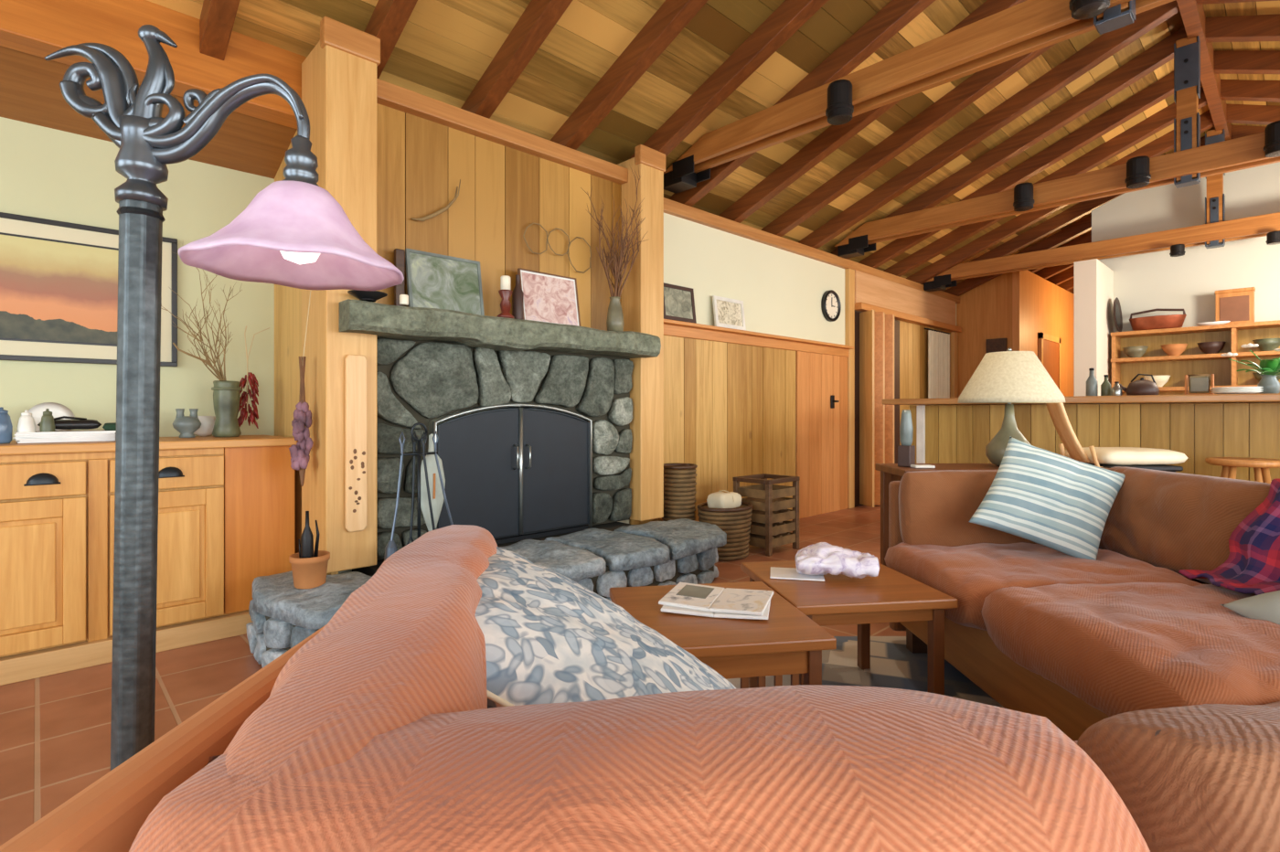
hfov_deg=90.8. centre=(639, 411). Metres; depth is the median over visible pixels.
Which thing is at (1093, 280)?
wall
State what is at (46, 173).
wall
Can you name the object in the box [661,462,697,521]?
wicker basket
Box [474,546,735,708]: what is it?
throw pillow
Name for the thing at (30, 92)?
ceiling
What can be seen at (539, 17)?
rafter
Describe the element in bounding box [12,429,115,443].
paper stack
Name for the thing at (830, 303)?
wall clock
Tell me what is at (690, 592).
photo
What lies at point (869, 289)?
trim
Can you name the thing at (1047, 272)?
rafter
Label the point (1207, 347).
bowl
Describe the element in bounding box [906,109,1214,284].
rafter
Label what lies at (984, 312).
wall
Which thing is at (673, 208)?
trim
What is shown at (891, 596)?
coffee table
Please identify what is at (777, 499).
log
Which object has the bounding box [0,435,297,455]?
countertop
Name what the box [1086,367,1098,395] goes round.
bottle
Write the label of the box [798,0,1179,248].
rafter
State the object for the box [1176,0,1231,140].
ridge beam
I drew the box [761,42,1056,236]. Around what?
rafter
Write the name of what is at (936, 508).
cushion
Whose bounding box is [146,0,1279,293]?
ceiling
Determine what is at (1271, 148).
ceiling spotlight
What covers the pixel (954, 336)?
trim
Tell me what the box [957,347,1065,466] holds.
table lamp
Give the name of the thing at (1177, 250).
ceiling spotlight
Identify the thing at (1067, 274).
rafter
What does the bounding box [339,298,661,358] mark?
mantel shelf
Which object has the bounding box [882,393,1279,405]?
countertop
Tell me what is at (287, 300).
wall
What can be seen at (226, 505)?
base cabinet
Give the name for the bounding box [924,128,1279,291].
roof truss
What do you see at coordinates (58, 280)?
framed picture
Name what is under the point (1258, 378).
bowl
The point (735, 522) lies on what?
basket
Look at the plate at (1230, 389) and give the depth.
3.79 m
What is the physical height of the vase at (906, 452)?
0.270 m
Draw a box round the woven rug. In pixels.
[726,636,1004,708]
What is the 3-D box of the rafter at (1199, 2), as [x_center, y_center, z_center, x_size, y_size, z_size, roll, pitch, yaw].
[4.553,-2.144,3.037,0.090,1.281,2.840,0,0,-44]
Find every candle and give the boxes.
[399,293,408,305]
[496,275,513,318]
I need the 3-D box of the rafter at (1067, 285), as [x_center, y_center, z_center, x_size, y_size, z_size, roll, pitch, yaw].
[6.923,-2.144,9.313,0.090,1.281,2.840,0,0,-44]
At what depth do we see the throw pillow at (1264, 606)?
1.51 m
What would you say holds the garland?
hanging from the wall at (421, 163)
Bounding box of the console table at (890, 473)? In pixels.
[875,463,1109,566]
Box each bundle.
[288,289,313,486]
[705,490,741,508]
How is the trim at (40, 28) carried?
attached to the wall at (287, 300)
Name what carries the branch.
attached to the wall at (421, 163)
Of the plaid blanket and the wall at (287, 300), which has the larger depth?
the wall at (287, 300)
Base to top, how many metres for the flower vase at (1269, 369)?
0.320 m
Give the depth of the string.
3.17 m
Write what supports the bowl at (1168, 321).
on the shelves at (1155, 361)
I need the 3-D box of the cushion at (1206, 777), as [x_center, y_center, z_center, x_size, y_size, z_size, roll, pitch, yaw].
[0.718,0.433,0.414,0.731,0.426,0.356,0,0,0]
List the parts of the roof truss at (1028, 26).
king post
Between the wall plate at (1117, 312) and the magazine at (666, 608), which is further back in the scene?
the wall plate at (1117, 312)
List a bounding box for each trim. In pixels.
[0,0,306,128]
[376,78,628,184]
[663,197,959,303]
[844,268,854,508]
[854,270,955,325]
[854,302,961,332]
[950,331,958,398]
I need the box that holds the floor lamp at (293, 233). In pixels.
[44,24,404,770]
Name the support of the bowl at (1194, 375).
on the shelves at (1155, 361)
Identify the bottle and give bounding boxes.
[512,274,523,319]
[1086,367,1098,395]
[1100,374,1111,395]
[1111,381,1121,395]
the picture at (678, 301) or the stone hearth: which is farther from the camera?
the picture at (678, 301)
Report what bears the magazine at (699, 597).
on the magazine at (666, 608)
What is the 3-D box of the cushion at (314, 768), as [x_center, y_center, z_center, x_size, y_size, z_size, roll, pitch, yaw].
[0.003,0.419,0.397,0.601,0.442,0.350,0,0,0]
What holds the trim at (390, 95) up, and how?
attached to the wall at (421, 163)
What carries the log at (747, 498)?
on the log at (752, 511)
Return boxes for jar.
[0,406,12,443]
[16,410,36,441]
[39,408,55,431]
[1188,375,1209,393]
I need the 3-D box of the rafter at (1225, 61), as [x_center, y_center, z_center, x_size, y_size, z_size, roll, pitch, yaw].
[5.428,-2.144,3.873,0.090,1.281,2.840,0,0,-44]
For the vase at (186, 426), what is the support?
on the countertop
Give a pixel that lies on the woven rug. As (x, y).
(892, 665)
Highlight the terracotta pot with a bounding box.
[289,511,330,589]
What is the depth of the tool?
2.89 m
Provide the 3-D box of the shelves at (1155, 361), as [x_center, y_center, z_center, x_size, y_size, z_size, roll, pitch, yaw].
[5.662,-0.460,5.708,0.315,0.680,2.230,0,0,-44]
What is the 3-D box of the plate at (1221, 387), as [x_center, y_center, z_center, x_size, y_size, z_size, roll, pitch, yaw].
[3.667,-0.139,3.878,0.240,0.019,0.240,0,0,-44]
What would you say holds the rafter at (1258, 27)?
attached to the ceiling at (444, 48)
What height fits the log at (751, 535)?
0.076 m
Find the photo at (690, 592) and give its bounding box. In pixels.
[675,585,714,598]
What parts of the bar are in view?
corner post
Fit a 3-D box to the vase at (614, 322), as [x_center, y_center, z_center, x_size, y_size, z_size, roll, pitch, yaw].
[-0.105,-1.007,3.848,0.367,1.045,0.527,0,0,37]
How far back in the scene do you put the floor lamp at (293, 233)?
0.79 m
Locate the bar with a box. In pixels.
[882,393,1279,481]
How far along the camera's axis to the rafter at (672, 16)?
3.45 m
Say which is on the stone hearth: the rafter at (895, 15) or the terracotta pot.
the terracotta pot
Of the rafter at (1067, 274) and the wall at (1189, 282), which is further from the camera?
the rafter at (1067, 274)
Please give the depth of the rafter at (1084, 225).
7.75 m
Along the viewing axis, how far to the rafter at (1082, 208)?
7.24 m
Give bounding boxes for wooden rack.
[1184,373,1214,394]
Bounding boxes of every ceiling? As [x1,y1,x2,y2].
[0,45,297,179]
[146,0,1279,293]
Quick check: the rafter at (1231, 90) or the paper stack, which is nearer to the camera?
the paper stack
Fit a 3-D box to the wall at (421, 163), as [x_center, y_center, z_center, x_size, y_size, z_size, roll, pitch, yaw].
[-0.777,-0.950,3.636,1.660,1.300,0.169,0,0,-44]
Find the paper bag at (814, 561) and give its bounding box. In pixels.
[770,542,879,581]
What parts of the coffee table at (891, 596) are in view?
leg, leg, leg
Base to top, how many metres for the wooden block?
0.300 m
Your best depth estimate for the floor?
2.19 m
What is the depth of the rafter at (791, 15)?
3.68 m
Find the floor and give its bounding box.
[0,504,906,845]
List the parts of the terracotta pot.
stem, pot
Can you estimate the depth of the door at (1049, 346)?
8.98 m
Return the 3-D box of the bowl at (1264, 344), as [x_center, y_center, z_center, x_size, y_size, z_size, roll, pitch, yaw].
[5.667,-0.594,5.692,0.206,0.114,0.206,0,0,-44]
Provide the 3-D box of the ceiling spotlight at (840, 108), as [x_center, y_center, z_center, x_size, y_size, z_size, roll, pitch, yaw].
[1.095,-1.680,3.440,0.174,0.190,0.146,0,0,-44]
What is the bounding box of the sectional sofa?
[0,466,1279,851]
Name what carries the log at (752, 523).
on the log at (751, 535)
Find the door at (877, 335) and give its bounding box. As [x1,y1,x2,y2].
[854,309,899,507]
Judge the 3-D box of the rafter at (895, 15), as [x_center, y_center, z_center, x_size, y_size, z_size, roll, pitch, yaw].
[1.237,-2.144,3.880,0.090,1.281,2.840,0,0,-44]
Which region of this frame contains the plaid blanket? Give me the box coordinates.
[1178,478,1279,595]
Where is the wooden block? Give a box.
[394,248,405,306]
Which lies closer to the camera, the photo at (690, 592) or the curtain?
the photo at (690, 592)
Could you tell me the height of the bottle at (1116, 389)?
0.103 m
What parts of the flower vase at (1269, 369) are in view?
flower, stem, flower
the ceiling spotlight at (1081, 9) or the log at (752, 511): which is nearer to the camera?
the ceiling spotlight at (1081, 9)
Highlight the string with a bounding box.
[237,325,269,428]
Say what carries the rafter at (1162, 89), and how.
attached to the ceiling at (444, 48)
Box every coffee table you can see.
[609,581,836,688]
[741,560,957,694]
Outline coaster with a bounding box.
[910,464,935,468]
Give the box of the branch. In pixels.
[411,179,460,221]
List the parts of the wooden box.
panel, lid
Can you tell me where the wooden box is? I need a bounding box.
[1215,287,1255,324]
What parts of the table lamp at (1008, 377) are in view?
lamp shade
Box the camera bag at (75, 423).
[37,416,101,429]
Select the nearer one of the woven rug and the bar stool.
the woven rug
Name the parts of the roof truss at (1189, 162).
king post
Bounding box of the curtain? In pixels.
[924,327,949,398]
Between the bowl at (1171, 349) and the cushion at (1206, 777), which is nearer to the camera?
the cushion at (1206, 777)
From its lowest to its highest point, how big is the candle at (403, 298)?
0.052 m
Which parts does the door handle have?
plate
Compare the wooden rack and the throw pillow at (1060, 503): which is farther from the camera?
the wooden rack
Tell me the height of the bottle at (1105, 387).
0.154 m
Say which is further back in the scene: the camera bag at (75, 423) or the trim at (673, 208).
the trim at (673, 208)
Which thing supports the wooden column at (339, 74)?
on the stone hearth
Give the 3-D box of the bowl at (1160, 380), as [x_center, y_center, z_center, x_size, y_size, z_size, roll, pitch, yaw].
[5.128,-0.294,6.256,0.206,0.114,0.206,0,0,-44]
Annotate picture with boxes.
[0,212,177,366]
[405,248,484,315]
[517,267,581,326]
[663,282,696,323]
[712,295,746,330]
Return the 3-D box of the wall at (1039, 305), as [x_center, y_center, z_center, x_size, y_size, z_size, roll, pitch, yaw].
[6.096,-0.430,9.311,3.520,2.860,0.080,0,0,-44]
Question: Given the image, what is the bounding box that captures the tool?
[384,422,453,560]
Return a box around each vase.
[160,252,241,437]
[172,408,201,437]
[580,165,647,330]
[897,409,915,467]
[1220,343,1279,394]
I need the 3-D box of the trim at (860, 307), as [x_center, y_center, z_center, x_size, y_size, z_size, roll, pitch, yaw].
[3.258,-1.095,7.526,2.790,0.070,0.120,0,0,-44]
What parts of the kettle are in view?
spout, handle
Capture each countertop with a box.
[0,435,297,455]
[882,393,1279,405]
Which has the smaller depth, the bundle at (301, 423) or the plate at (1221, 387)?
the bundle at (301, 423)
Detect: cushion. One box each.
[128,684,1150,851]
[223,524,497,784]
[884,542,1201,630]
[898,469,1036,546]
[980,582,1279,716]
[1065,447,1187,465]
[1076,704,1279,851]
[1098,466,1270,584]
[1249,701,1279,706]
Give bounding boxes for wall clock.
[821,289,841,321]
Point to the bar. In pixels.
(1200, 427)
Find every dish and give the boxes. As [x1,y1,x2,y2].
[347,289,387,302]
[1197,320,1230,325]
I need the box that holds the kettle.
[1119,373,1159,395]
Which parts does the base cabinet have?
door panel, cup pull, drawer, door, frame, drawer, door, cup pull, door panel, panel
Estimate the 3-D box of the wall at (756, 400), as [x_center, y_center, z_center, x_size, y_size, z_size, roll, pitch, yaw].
[1.406,-0.350,5.853,8.180,2.700,0.220,0,0,-44]
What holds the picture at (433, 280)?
on the stone fireplace
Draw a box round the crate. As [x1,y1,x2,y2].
[732,473,799,556]
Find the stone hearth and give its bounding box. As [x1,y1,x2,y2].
[246,518,726,667]
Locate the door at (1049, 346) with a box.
[1038,332,1060,390]
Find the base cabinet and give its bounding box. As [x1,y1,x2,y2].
[0,435,297,685]
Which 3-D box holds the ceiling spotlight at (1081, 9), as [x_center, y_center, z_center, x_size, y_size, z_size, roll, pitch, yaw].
[1.876,-1.755,2.623,0.174,0.190,0.146,0,0,-44]
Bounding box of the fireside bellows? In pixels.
[420,433,445,531]
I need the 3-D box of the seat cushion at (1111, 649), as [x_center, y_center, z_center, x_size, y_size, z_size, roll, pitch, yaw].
[1.440,0.607,1.570,0.841,0.238,0.763,0,0,0]
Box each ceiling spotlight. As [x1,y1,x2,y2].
[825,79,853,125]
[1013,182,1034,211]
[1069,0,1109,20]
[1124,155,1151,188]
[1169,244,1185,256]
[1263,120,1279,157]
[1265,230,1279,245]
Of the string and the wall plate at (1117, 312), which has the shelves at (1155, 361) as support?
the wall plate at (1117, 312)
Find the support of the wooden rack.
on the bar
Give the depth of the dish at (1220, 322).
5.86 m
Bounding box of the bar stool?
[1205,457,1279,483]
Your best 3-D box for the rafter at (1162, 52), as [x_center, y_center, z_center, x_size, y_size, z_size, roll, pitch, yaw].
[2.987,-2.144,5.552,0.090,1.281,2.840,0,0,-44]
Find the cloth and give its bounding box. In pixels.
[102,422,116,430]
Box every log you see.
[745,497,778,511]
[749,533,774,539]
[750,521,777,535]
[751,510,774,514]
[772,498,787,510]
[773,509,789,512]
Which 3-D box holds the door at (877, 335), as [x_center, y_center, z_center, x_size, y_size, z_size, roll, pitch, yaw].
[2.689,-0.025,6.891,1.090,2.050,0.222,0,0,-44]
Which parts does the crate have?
post, rail, post, post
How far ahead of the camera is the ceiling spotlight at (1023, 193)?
4.97 m
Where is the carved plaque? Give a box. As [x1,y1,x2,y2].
[344,354,367,532]
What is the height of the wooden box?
0.330 m
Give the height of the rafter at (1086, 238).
1.281 m
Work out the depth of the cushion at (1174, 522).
2.13 m
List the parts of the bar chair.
backrest, seat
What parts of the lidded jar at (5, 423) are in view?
lid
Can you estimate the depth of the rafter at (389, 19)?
2.83 m
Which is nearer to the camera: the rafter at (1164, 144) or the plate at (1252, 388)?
the plate at (1252, 388)
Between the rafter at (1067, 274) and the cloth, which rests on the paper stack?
the cloth
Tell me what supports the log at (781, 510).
in the crate
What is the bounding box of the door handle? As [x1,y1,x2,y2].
[831,394,839,408]
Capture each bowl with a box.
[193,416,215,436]
[1122,345,1148,357]
[1128,308,1186,330]
[1144,375,1170,387]
[1161,343,1187,355]
[1187,373,1214,382]
[1197,341,1226,353]
[1252,338,1279,351]
[1252,372,1279,382]
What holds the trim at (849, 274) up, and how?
attached to the wall at (756, 400)
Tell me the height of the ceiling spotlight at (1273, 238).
0.099 m
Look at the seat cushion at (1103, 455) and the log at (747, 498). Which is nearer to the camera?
the seat cushion at (1103, 455)
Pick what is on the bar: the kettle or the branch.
the kettle
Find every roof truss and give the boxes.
[663,0,1174,193]
[834,35,1279,258]
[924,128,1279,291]
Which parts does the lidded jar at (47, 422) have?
lid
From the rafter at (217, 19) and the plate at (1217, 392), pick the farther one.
the plate at (1217, 392)
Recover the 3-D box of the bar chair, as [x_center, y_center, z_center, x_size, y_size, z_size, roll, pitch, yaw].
[2.782,0.465,3.750,0.676,1.071,0.400,0,0,0]
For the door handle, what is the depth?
6.26 m
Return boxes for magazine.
[658,582,773,615]
[661,599,770,619]
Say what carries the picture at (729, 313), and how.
attached to the wall at (756, 400)
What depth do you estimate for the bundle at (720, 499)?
4.28 m
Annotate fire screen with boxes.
[432,403,592,539]
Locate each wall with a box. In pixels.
[0,117,274,440]
[274,129,338,575]
[338,213,956,574]
[376,103,621,330]
[956,272,1012,397]
[1012,270,1073,396]
[1073,258,1113,396]
[1091,161,1279,332]
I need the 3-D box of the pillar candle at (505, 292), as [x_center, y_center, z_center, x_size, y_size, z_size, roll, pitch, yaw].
[-0.703,-0.596,3.298,0.090,0.222,0.090,0,0,-44]
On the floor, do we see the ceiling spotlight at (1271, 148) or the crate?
the crate
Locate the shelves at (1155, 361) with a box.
[1110,320,1279,395]
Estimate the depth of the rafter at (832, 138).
4.67 m
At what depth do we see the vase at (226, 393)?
3.02 m
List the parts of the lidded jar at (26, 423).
lid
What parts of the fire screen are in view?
door frame, door, handle, handle, door, door frame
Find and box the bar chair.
[1045,402,1187,472]
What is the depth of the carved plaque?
2.78 m
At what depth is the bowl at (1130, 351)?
6.33 m
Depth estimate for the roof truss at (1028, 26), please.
3.27 m
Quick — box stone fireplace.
[339,298,661,560]
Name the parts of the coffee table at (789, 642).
leg, leg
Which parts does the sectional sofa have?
rail panel, panel, seat, panel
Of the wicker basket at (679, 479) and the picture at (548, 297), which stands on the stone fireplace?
the picture at (548, 297)
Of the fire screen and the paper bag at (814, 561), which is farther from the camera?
the fire screen
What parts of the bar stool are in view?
leg, leg, seat, leg, leg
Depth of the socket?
0.79 m
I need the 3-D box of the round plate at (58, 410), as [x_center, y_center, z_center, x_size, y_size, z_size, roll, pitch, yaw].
[-2.528,0.042,2.704,0.160,0.162,0.058,0,0,-44]
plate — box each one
[28,402,74,430]
[1112,297,1122,331]
[1210,386,1263,388]
[1210,389,1263,392]
[1210,391,1263,394]
[1211,387,1262,390]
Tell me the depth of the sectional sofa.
0.43 m
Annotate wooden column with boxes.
[301,16,380,573]
[617,144,665,521]
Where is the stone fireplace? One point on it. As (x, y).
(432, 363)
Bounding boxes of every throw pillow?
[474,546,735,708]
[968,436,1125,560]
[1219,590,1279,624]
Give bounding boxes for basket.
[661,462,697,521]
[697,501,752,561]
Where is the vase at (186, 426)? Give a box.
[172,408,201,437]
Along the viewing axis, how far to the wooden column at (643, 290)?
4.08 m
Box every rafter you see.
[199,0,240,60]
[364,0,417,78]
[460,0,572,118]
[550,0,708,149]
[628,0,828,159]
[669,0,935,206]
[718,0,1026,223]
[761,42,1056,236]
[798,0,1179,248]
[830,26,1187,259]
[858,71,1173,268]
[883,86,1207,277]
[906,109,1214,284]
[943,214,1091,296]
[956,136,1205,282]
[1027,231,1091,273]
[1034,263,1073,279]
[1045,266,1073,285]
[1057,277,1073,290]
[1195,0,1279,4]
[1205,13,1279,42]
[1214,50,1279,74]
[1220,79,1279,102]
[1226,103,1279,125]
[1231,124,1266,138]
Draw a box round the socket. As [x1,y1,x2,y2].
[281,134,319,186]
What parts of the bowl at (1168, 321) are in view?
handle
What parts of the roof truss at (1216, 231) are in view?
king post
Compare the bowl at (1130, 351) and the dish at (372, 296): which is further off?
the bowl at (1130, 351)
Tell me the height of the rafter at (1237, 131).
1.281 m
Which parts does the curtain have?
rod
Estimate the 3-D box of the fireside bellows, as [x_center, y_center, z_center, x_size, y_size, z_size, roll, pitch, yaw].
[-0.993,0.400,3.015,0.136,0.590,0.057,0,0,-44]
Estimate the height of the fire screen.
0.741 m
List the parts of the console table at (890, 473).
leg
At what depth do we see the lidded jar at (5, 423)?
2.42 m
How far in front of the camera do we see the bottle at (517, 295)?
3.36 m
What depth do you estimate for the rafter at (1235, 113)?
5.58 m
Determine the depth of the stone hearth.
3.08 m
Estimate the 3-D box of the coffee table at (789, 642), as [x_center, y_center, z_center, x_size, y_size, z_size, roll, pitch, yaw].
[0.200,0.780,1.830,0.520,0.410,0.550,0,0,-9]
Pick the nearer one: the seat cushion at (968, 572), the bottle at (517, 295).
the seat cushion at (968, 572)
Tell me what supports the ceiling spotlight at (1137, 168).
attached to the roof truss at (1189, 162)
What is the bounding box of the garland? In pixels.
[522,222,591,273]
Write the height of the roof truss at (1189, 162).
1.070 m

